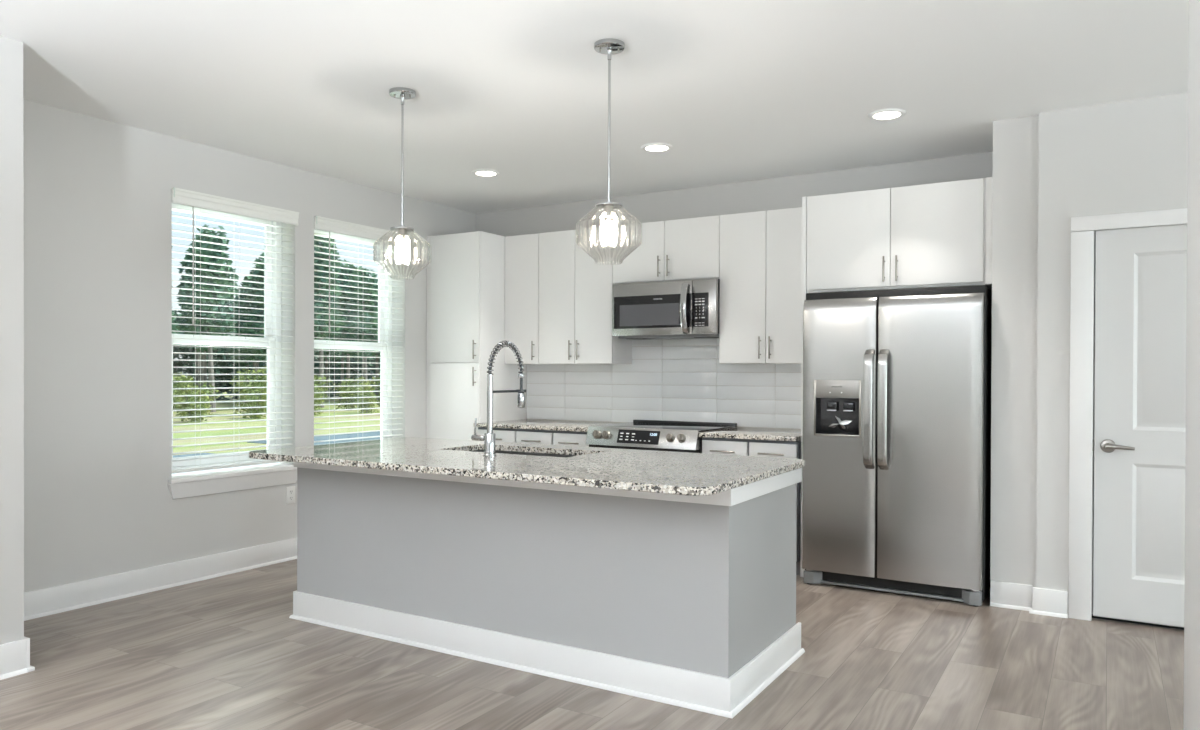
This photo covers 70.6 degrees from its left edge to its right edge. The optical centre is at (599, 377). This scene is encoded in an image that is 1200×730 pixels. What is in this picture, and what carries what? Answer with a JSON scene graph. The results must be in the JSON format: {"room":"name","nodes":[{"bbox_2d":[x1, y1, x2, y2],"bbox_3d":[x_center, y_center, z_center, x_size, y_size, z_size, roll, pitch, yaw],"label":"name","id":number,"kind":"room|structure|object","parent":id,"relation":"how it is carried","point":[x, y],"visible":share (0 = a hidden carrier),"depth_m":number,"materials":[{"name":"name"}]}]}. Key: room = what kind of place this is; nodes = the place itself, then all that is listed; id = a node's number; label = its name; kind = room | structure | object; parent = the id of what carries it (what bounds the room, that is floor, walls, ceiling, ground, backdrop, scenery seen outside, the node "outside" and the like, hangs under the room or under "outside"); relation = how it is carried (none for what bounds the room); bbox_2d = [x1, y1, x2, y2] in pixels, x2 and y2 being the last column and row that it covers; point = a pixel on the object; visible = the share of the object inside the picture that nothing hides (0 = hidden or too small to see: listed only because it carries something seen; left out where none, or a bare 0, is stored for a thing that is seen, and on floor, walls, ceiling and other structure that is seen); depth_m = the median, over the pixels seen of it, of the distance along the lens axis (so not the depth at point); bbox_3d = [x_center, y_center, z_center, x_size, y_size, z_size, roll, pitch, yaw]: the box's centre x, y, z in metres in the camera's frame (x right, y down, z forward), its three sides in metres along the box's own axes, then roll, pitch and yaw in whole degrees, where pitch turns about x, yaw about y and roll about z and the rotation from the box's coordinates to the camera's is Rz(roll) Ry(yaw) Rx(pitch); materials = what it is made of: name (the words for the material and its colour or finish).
{"room":"kitchen","nodes":[
{"label":"kitchen","id":0,"kind":"room"},
{"bbox_2d":[0,35,23,644],"bbox_3d":[-5.228,-0.075,0.149,1.008,2.743,8.875,0,0,31],"label":"wall","id":1,"kind":"structure","parent":0,"point":[11,50],"depth_m":3.65,"materials":[{"name":"white paint"}]},
{"bbox_2d":[0,636,34,679],"bbox_3d":[-5.032,1.226,0.066,0.629,0.143,8.884,0,0,31],"label":"baseboard","id":2,"kind":"structure","parent":1,"relation":"attached to","point":[15,655],"depth_m":3.66,"materials":[{"name":"white paint"}]},
{"bbox_2d":[23,99,475,591],"bbox_3d":[-2.237,-0.102,5.955,0.160,2.743,4.160,0,0,31],"label":"wall","id":3,"kind":"structure","parent":0,"point":[97,205],"depth_m":4.96,"materials":[{"name":"white paint"}]},
{"bbox_2d":[24,538,296,620],"bbox_3d":[-2.342,1.200,5.610,0.029,0.143,3.400,0,0,31],"label":"baseboard","id":4,"kind":"structure","parent":3,"relation":"attached to","point":[76,595],"depth_m":5.05,"materials":[{"name":"white paint"}]},
{"bbox_2d":[167,203,296,498],"bbox_3d":[-2.450,-0.210,5.605,0.248,1.896,0.975,0,0,31],"label":"window","id":5,"kind":"structure","parent":3,"relation":"in","point":[210,482],"depth_m":5.75,"materials":[{"name":"white plastic"}]},
{"bbox_2d":[171,187,298,473],"bbox_3d":[-2.394,-0.286,5.575,0.099,1.748,0.932,0,0,31],"label":"window blind","id":6,"kind":"object","parent":5,"relation":"attached to","point":[178,196],"visible":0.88,"depth_m":5.54,"materials":[{"name":"white plastic"}]},
{"bbox_2d":[286,486,294,503],"bbox_3d":[-2.162,0.820,5.926,0.008,0.118,0.076,0,0,31],"label":"wall outlet","id":7,"kind":"object","parent":3,"relation":"attached to","point":[290,491],"visible":1,"depth_m":5.92,"materials":[{"name":"white plastic"}]},
{"bbox_2d":[314,229,391,444],"bbox_3d":[-1.893,-0.214,6.533,0.248,1.896,0.980,0,0,31],"label":"window","id":8,"kind":"structure","parent":3,"relation":"in","point":[349,346],"depth_m":6.89,"materials":[{"name":"white plastic"}]},
{"bbox_2d":[314,216,408,443],"bbox_3d":[-1.837,-0.290,6.503,0.099,1.748,0.936,0,0,31],"label":"window blind","id":9,"kind":"object","parent":8,"relation":"attached to","point":[320,223],"visible":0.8,"depth_m":6.42,"materials":[{"name":"white plastic"}]},
{"bbox_2d":[0,559,1183,729],"bbox_3d":[-0.494,1.354,-0.260,9.563,0.080,13.035,0,0,31],"label":"floor","id":10,"kind":"structure","parent":0,"point":[226,652],"depth_m":3.64,"materials":[{"name":"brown wood"}]},
{"bbox_2d":[426,231,526,439],"bbox_3d":[-1.057,0.042,7.206,0.573,2.447,0.693,0,0,31],"label":"pantry cabinet","id":11,"kind":"object","parent":10,"relation":"on","point":[466,271],"visible":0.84,"depth_m":6.94,"materials":[{"name":"white wood"}]},
{"bbox_2d":[477,427,516,442],"bbox_3d":[-0.660,0.833,6.941,0.384,0.872,0.714,0,0,31],"label":"base cabinet","id":12,"kind":"object","parent":10,"relation":"on","point":[502,434],"visible":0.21,"depth_m":6.63,"materials":[{"name":"grey wood"}]},
{"bbox_2d":[289,462,804,717],"bbox_3d":[-0.344,0.847,4.251,2.519,0.878,0.899,0,0,31],"label":"kitchen island","id":13,"kind":"object","parent":10,"relation":"on","point":[686,601],"visible":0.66,"depth_m":3.70,"materials":[{"name":"grey paint"}]},
{"bbox_2d":[249,437,804,495],"bbox_3d":[-0.411,0.393,4.129,2.540,0.030,1.196,0,0,31],"label":"island countertop","id":14,"kind":"structure","parent":13,"relation":"on","point":[667,472],"depth_m":3.83,"materials":[{"name":"stone"}]},
{"bbox_2d":[471,340,525,455],"bbox_3d":[-0.484,0.095,4.233,0.138,0.563,0.309,0,0,40],"label":"faucet","id":15,"kind":"object","parent":14,"relation":"on","point":[489,438],"visible":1,"depth_m":4.12,"materials":[{"name":"silver metal"}]},
{"bbox_2d":[473,449,577,456],"bbox_3d":[-0.410,0.498,4.399,0.830,0.182,0.405,0,0,31],"label":"sink","id":16,"kind":"object","parent":14,"relation":"in","point":[497,451],"visible":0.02,"depth_m":4.60,"materials":[{"name":"silver metal"}]},
{"bbox_2d":[516,429,588,446],"bbox_3d":[-0.204,0.836,6.667,0.676,0.872,0.714,0,0,31],"label":"base cabinet","id":17,"kind":"object","parent":10,"relation":"on","point":[531,436],"visible":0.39,"depth_m":6.40,"materials":[{"name":"grey wood"}]},
{"bbox_2d":[476,419,617,431],"bbox_3d":[-0.365,0.377,6.767,1.068,0.030,0.714,0,0,31],"label":"countertop","id":18,"kind":"structure","parent":17,"relation":"on","point":[536,424],"depth_m":6.59,"materials":[{"name":"stone"}]},
{"bbox_2d":[585,420,736,452],"bbox_3d":[0.450,0.792,6.230,0.875,0.908,0.794,0,0,31],"label":"range","id":19,"kind":"object","parent":10,"relation":"on","point":[656,435],"visible":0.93,"depth_m":5.98,"materials":[{"name":"silver metal"}]},
{"bbox_2d":[596,422,735,431],"bbox_3d":[0.464,0.361,6.250,0.875,0.012,0.668,0,0,31],"label":"cooktop","id":20,"kind":"object","parent":19,"relation":"in","point":[628,426],"depth_m":6.15,"materials":[{"name":"black glass"}]},
{"bbox_2d":[702,437,800,574],"bbox_3d":[1.137,0.845,5.862,0.673,0.872,0.714,0,0,31],"label":"base cabinet","id":21,"kind":"object","parent":10,"relation":"on","point":[727,446],"visible":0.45,"depth_m":5.53,"materials":[{"name":"grey wood"}]},
{"bbox_2d":[699,427,800,440],"bbox_3d":[1.141,0.387,5.862,0.675,0.030,0.714,0,0,31],"label":"countertop","id":22,"kind":"structure","parent":21,"relation":"on","point":[775,434],"depth_m":5.67,"materials":[{"name":"stone"}]},
{"bbox_2d":[800,196,806,576],"bbox_3d":[1.471,0.059,5.721,0.028,2.447,0.639,0,0,31],"label":"end panel","id":23,"kind":"object","parent":10,"relation":"on","point":[804,199],"visible":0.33,"depth_m":5.45,"materials":[{"name":"white wood"}]},
{"bbox_2d":[802,285,991,606],"bbox_3d":[1.880,0.381,5.301,1.032,1.812,0.858,0,0,31],"label":"refrigerator","id":24,"kind":"object","parent":10,"relation":"on","point":[896,472],"visible":0.99,"depth_m":4.96,"materials":[{"name":"silver metal"}]},
{"bbox_2d":[0,0,1188,213],"bbox_3d":[-0.485,-1.489,-0.278,9.563,0.120,13.035,0,0,31],"label":"ceiling","id":25,"kind":"structure","parent":0,"point":[739,90],"depth_m":4.10,"materials":[{"name":"white paint"}]},
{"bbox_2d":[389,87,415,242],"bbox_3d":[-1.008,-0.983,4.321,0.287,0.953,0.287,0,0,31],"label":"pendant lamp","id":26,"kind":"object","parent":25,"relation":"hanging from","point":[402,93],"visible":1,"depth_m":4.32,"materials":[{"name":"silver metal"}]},
{"bbox_2d":[398,230,406,242],"bbox_3d":[-1.009,-0.722,4.323,0.042,0.062,0.042,0,0,31],"label":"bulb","id":27,"kind":"object","parent":26,"relation":"attached to","point":[402,234],"depth_m":4.31,"materials":[{"name":"white glass"}]},
{"bbox_2d":[472,169,499,176],"bbox_3d":[-0.817,-1.463,6.065,0.200,0.012,0.200,0,0,31],"label":"recessed light","id":28,"kind":"object","parent":25,"relation":"in","point":[480,172],"visible":1,"depth_m":6.04,"materials":[{"name":"white plastic"}]},
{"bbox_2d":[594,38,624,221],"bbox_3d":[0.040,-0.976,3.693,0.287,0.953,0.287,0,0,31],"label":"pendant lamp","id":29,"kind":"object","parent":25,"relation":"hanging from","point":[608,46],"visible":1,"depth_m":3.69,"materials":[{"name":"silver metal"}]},
{"bbox_2d":[604,206,613,221],"bbox_3d":[0.039,-0.715,3.694,0.042,0.062,0.042,0,0,31],"label":"bulb","id":30,"kind":"object","parent":29,"relation":"attached to","point":[608,210],"depth_m":3.68,"materials":[{"name":"white glass"}]},
{"bbox_2d":[641,143,672,151],"bbox_3d":[0.360,-1.455,5.364,0.200,0.012,0.200,0,0,31],"label":"recessed light","id":31,"kind":"object","parent":25,"relation":"in","point":[650,147],"visible":1,"depth_m":5.35,"materials":[{"name":"white plastic"}]},
{"bbox_2d":[868,108,905,120],"bbox_3d":[1.581,-1.447,4.667,0.200,0.012,0.200,0,0,31],"label":"recessed light","id":32,"kind":"object","parent":25,"relation":"in","point":[890,113],"visible":1,"depth_m":4.65,"materials":[{"name":"white plastic"}]},
{"bbox_2d":[476,152,992,428],"bbox_3d":[0.744,-0.096,6.555,4.333,2.743,0.064,0,0,31],"label":"wall","id":33,"kind":"structure","parent":0,"point":[666,379],"depth_m":6.56,"materials":[{"name":"white tile"}]},
{"bbox_2d":[505,233,538,364],"bbox_3d":[-0.575,-0.646,7.106,0.342,1.066,0.365,0,0,31],"label":"upper cabinet","id":34,"kind":"object","parent":33,"relation":"attached to","point":[521,251],"visible":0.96,"depth_m":6.98,"materials":[{"name":"white wood"}]},
{"bbox_2d":[538,226,631,363],"bbox_3d":[-0.130,-0.643,6.838,0.694,1.066,0.365,0,0,31],"label":"upper cabinet","id":35,"kind":"object","parent":33,"relation":"attached to","point":[576,266],"visible":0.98,"depth_m":6.70,"materials":[{"name":"white wood"}]},
{"bbox_2d":[613,215,719,283],"bbox_3d":[0.549,-0.946,6.429,0.884,0.451,0.365,0,0,31],"label":"upper cabinet","id":36,"kind":"object","parent":33,"relation":"attached to","point":[689,248],"visible":0.89,"depth_m":6.29,"materials":[{"name":"white wood"}]},
{"bbox_2d":[612,278,719,339],"bbox_3d":[0.539,-0.503,6.371,0.852,0.414,0.455,0,0,31],"label":"microwave","id":37,"kind":"object","parent":36,"relation":"attached to","point":[682,309],"visible":1,"depth_m":6.22,"materials":[{"name":"silver metal"}]},
{"bbox_2d":[719,207,801,363],"bbox_3d":[1.229,-0.634,6.023,0.699,1.066,0.365,0,0,31],"label":"upper cabinet","id":38,"kind":"object","parent":33,"relation":"attached to","point":[761,251],"visible":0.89,"depth_m":5.92,"materials":[{"name":"white wood"}]},
{"bbox_2d":[807,177,992,292],"bbox_3d":[1.945,-0.852,5.409,1.092,0.617,0.678,0,0,31],"label":"upper cabinet","id":39,"kind":"object","parent":33,"relation":"attached to","point":[933,235],"visible":0.94,"depth_m":5.13,"materials":[{"name":"white wood"}]},
{"bbox_2d":[990,115,1038,586],"bbox_3d":[2.514,-0.081,5.053,0.248,2.743,0.717,0,0,31],"label":"wall partition","id":40,"kind":"structure","parent":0,"point":[1015,141],"depth_m":4.75,"materials":[{"name":"white paint"}]},
{"bbox_2d":[990,580,1032,610],"bbox_3d":[2.304,1.221,4.749,0.212,0.140,0.029,0,0,31],"label":"baseboard","id":41,"kind":"structure","parent":40,"relation":"attached to","point":[1009,595],"depth_m":4.75,"materials":[{"name":"white paint"}]},
{"bbox_2d":[1036,92,1187,591],"bbox_3d":[4.504,-0.065,3.457,4.835,2.743,0.120,0,0,31],"label":"wall","id":42,"kind":"structure","parent":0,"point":[1130,156],"depth_m":4.57,"materials":[{"name":"white paint"}]},
{"bbox_2d":[1029,587,1067,617],"bbox_3d":[2.442,1.223,4.613,0.185,0.140,0.029,0,0,31],"label":"baseboard","id":43,"kind":"structure","parent":42,"relation":"attached to","point":[1048,602],"depth_m":4.61,"materials":[{"name":"white paint"}]},
{"bbox_2d":[1068,208,1186,629],"bbox_3d":[3.044,0.219,4.298,1.154,2.154,0.178,0,0,31],"label":"door","id":44,"kind":"structure","parent":42,"relation":"attached to","point":[1128,288],"depth_m":4.44,"materials":[{"name":"white paint"}]},
{"bbox_2d":[1184,0,1199,729],"bbox_3d":[1.563,-0.066,2.094,0.136,2.743,0.800,0,0,31],"label":"wall","id":45,"kind":"structure","parent":0,"point":[1192,465],"depth_m":2.28,"materials":[{"name":"white paint"}]},
{"label":"outside","id":46,"kind":"structure","parent":0,"visible":0},
{"bbox_2d":[173,381,379,454],"bbox_3d":[-38.281,1.336,57.975,114.700,0.100,180.000,0,0,31],"label":"grass","id":47,"kind":"object","parent":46,"point":[223,404],"depth_m":26.80,"materials":[{"name":"green plant"}]},
{"bbox_2d":[172,246,181,344],"bbox_3d":[-18.253,-2.248,34.158,2.568,7.491,2.420,0,0,30],"label":"pine tree","id":48,"kind":"object","parent":47,"relation":"on","point":[174,326],"visible":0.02,"depth_m":34.45,"materials":[{"name":"green plant"}]},
{"bbox_2d":[175,249,199,386],"bbox_3d":[-21.764,-2.954,45.798,2.504,8.738,2.731,0,0,-27],"label":"pine tree","id":49,"kind":"object","parent":47,"relation":"on","point":[183,263],"visible":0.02,"depth_m":45.66,"materials":[{"name":"green plant"}]},
{"bbox_2d":[173,389,211,422],"bbox_3d":[-14.308,1.017,29.384,1.461,1.268,1.307,0,0,-14],"label":"bush","id":50,"kind":"object","parent":47,"relation":"on","point":[194,398],"visible":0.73,"depth_m":29.37,"materials":[{"name":"green plant"}]},
{"bbox_2d":[173,453,214,456],"bbox_3d":[-18.304,1.697,0.031,1.800,0.020,41.200,0,0,31],"label":"driveway","id":51,"kind":"structure","parent":47,"relation":"on","point":[195,454],"depth_m":17.74,"materials":[{"name":"concrete"}]},
{"bbox_2d":[173,372,219,415],"bbox_3d":[-15.503,0.732,32.118,2.009,1.914,2.248,0,0,-16],"label":"bush","id":52,"kind":"object","parent":47,"relation":"on","point":[182,377],"visible":0.41,"depth_m":32.05,"materials":[{"name":"green plant"}]},
{"bbox_2d":[176,244,226,387],"bbox_3d":[-18.494,-2.443,39.384,2.378,7.820,2.430,0,0,11],"label":"pine tree","id":53,"kind":"object","parent":47,"relation":"on","point":[185,277],"visible":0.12,"depth_m":38.97,"materials":[{"name":"green plant"}]},
{"bbox_2d":[178,253,224,405],"bbox_3d":[-20.037,-2.708,42.853,2.502,8.293,2.358,0,0,-23],"label":"pine tree","id":54,"kind":"object","parent":47,"relation":"on","point":[205,362],"visible":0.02,"depth_m":42.79,"materials":[{"name":"green plant"}]},
{"bbox_2d":[178,224,239,411],"bbox_3d":[-16.836,-2.602,36.628,2.524,8.184,2.579,0,0,13],"label":"pine tree","id":55,"kind":"object","parent":47,"relation":"on","point":[203,231],"visible":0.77,"depth_m":36.29,"materials":[{"name":"green plant"}]},
{"bbox_2d":[172,462,279,474],"bbox_3d":[-16.735,1.690,-1.260,2.180,0.060,40.600,0,0,31],"label":"window sill","id":56,"kind":"object","parent":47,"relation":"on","point":[278,462],"depth_m":14.78,"materials":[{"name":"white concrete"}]},
{"bbox_2d":[225,294,265,399],"bbox_3d":[-20.053,-1.773,48.147,2.732,6.358,2.475,0,0,40],"label":"pine tree","id":57,"kind":"object","parent":47,"relation":"on","point":[235,303],"visible":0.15,"depth_m":47.81,"materials":[{"name":"green plant"}]},
{"bbox_2d":[229,275,265,371],"bbox_3d":[-17.093,-1.833,41.914,2.238,6.576,2.287,0,0,-40],"label":"pine tree","id":58,"kind":"object","parent":47,"relation":"on","point":[247,278],"visible":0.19,"depth_m":41.60,"materials":[{"name":"green plant"}]},
{"bbox_2d":[229,366,266,415],"bbox_3d":[-14.293,0.601,34.442,2.214,2.207,1.982,0,0,22],"label":"bush","id":59,"kind":"object","parent":47,"relation":"on","point":[262,370],"visible":0.41,"depth_m":34.35,"materials":[{"name":"green plant"}]},
{"bbox_2d":[236,277,265,372],"bbox_3d":[-18.388,-2.071,45.437,2.226,7.001,2.275,0,0,37],"label":"pine tree","id":60,"kind":"object","parent":47,"relation":"on","point":[239,305],"visible":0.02,"depth_m":45.16,"materials":[{"name":"green plant"}]},
{"bbox_2d":[238,253,266,382],"bbox_3d":[-15.338,-2.313,39.128,2.595,7.578,2.446,0,0,1],"label":"pine tree","id":61,"kind":"object","parent":47,"relation":"on","point":[260,332],"visible":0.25,"depth_m":38.62,"materials":[{"name":"green plant"}]},
{"bbox_2d":[241,386,266,418],"bbox_3d":[-12.927,0.971,31.794,1.194,1.354,1.334,0,0,-32],"label":"bush","id":62,"kind":"object","parent":47,"relation":"on","point":[256,391],"visible":0.77,"depth_m":31.54,"materials":[{"name":"green plant"}]},
{"bbox_2d":[172,298,379,399],"bbox_3d":[-22.607,-1.663,53.726,5.703,7.798,64.734,0,0,31],"label":"thicket","id":63,"kind":"object","parent":47,"relation":"on","point":[372,364],"visible":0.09,"depth_m":51.80,"materials":[{"name":"green plant"}]},
{"bbox_2d":[247,431,379,444],"bbox_3d":[9.865,1.483,48.611,3.500,0.020,66.500,0,0,31],"label":"street","id":64,"kind":"structure","parent":47,"relation":"on","point":[366,434],"depth_m":22.42,"materials":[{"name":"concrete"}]},
{"bbox_2d":[314,388,327,414],"bbox_3d":[-11.432,0.990,34.002,1.288,1.287,1.150,0,0,13],"label":"bush","id":65,"kind":"object","parent":47,"relation":"on","point":[317,401],"visible":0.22,"depth_m":33.83,"materials":[{"name":"green plant"}]},
{"bbox_2d":[314,375,332,395],"bbox_3d":[-12.912,0.701,37.047,1.963,1.934,2.192,0,0,19],"label":"bush","id":66,"kind":"object","parent":47,"relation":"on","point":[316,383],"visible":0.1,"depth_m":37.13,"materials":[{"name":"green plant"}]},
{"bbox_2d":[314,291,336,399],"bbox_3d":[-17.242,-2.247,53.493,2.208,7.255,2.343,0,0,-10],"label":"pine tree","id":67,"kind":"object","parent":47,"relation":"on","point":[325,353],"visible":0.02,"depth_m":53.37,"materials":[{"name":"green plant"}]},
{"bbox_2d":[314,236,345,407],"bbox_3d":[-13.683,-3.009,41.516,2.449,8.951,2.598,0,0,-7],"label":"pine tree","id":68,"kind":"object","parent":47,"relation":"on","point":[325,334],"visible":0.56,"depth_m":41.31,"materials":[{"name":"green plant"}]},
{"bbox_2d":[325,259,355,402],"bbox_3d":[-13.972,-2.594,47.050,2.468,8.049,2.326,0,0,32],"label":"pine tree","id":69,"kind":"object","parent":47,"relation":"on","point":[346,271],"visible":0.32,"depth_m":46.74,"materials":[{"name":"green plant"}]},
{"bbox_2d":[325,278,355,400],"bbox_3d":[-15.323,-2.265,50.370,2.218,7.348,2.171,0,0,-38],"label":"pine tree","id":70,"kind":"object","parent":47,"relation":"on","point":[331,352],"visible":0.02,"depth_m":50.31,"materials":[{"name":"green plant"}]},
{"bbox_2d":[335,376,374,409],"bbox_3d":[-11.641,0.776,39.189,2.082,1.729,1.864,0,0,32],"label":"bush","id":71,"kind":"object","parent":47,"relation":"on","point":[344,383],"visible":0.57,"depth_m":39.00,"materials":[{"name":"green plant"}]},
{"bbox_2d":[342,266,377,388],"bbox_3d":[-12.230,-2.199,44.061,2.432,7.312,2.485,0,0,-32],"label":"pine tree","id":72,"kind":"object","parent":47,"relation":"on","point":[363,332],"visible":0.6,"depth_m":43.69,"materials":[{"name":"green plant"}]},
{"bbox_2d":[352,352,374,379],"bbox_3d":[-15.598,-2.352,55.777,2.448,7.452,2.396,0,0,-29],"label":"pine tree","id":73,"kind":"object","parent":47,"relation":"on","point":[359,357],"visible":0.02,"depth_m":55.71,"materials":[{"name":"green plant"}]},
{"bbox_2d":[352,387,378,412],"bbox_3d":[-9.851,1.011,36.179,1.328,1.215,1.189,1,0,42],"label":"bush","id":74,"kind":"object","parent":47,"relation":"on","point":[363,394],"visible":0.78,"depth_m":36.06,"materials":[{"name":"green plant"}]},
{"bbox_2d":[370,285,379,399],"bbox_3d":[-13.934,-2.405,53.044,2.353,7.598,2.496,0,0,-27],"label":"pine tree","id":75,"kind":"object","parent":47,"relation":"on","point":[377,355],"visible":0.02,"depth_m":52.93,"materials":[{"name":"green plant"}]},
{"bbox_2d":[371,372,379,407],"bbox_3d":[-9.982,0.515,41.594,2.227,2.342,1.994,0,0,-36],"label":"bush","id":76,"kind":"object","parent":47,"relation":"on","point":[373,378],"visible":0.04,"depth_m":41.30,"materials":[{"name":"green plant"}]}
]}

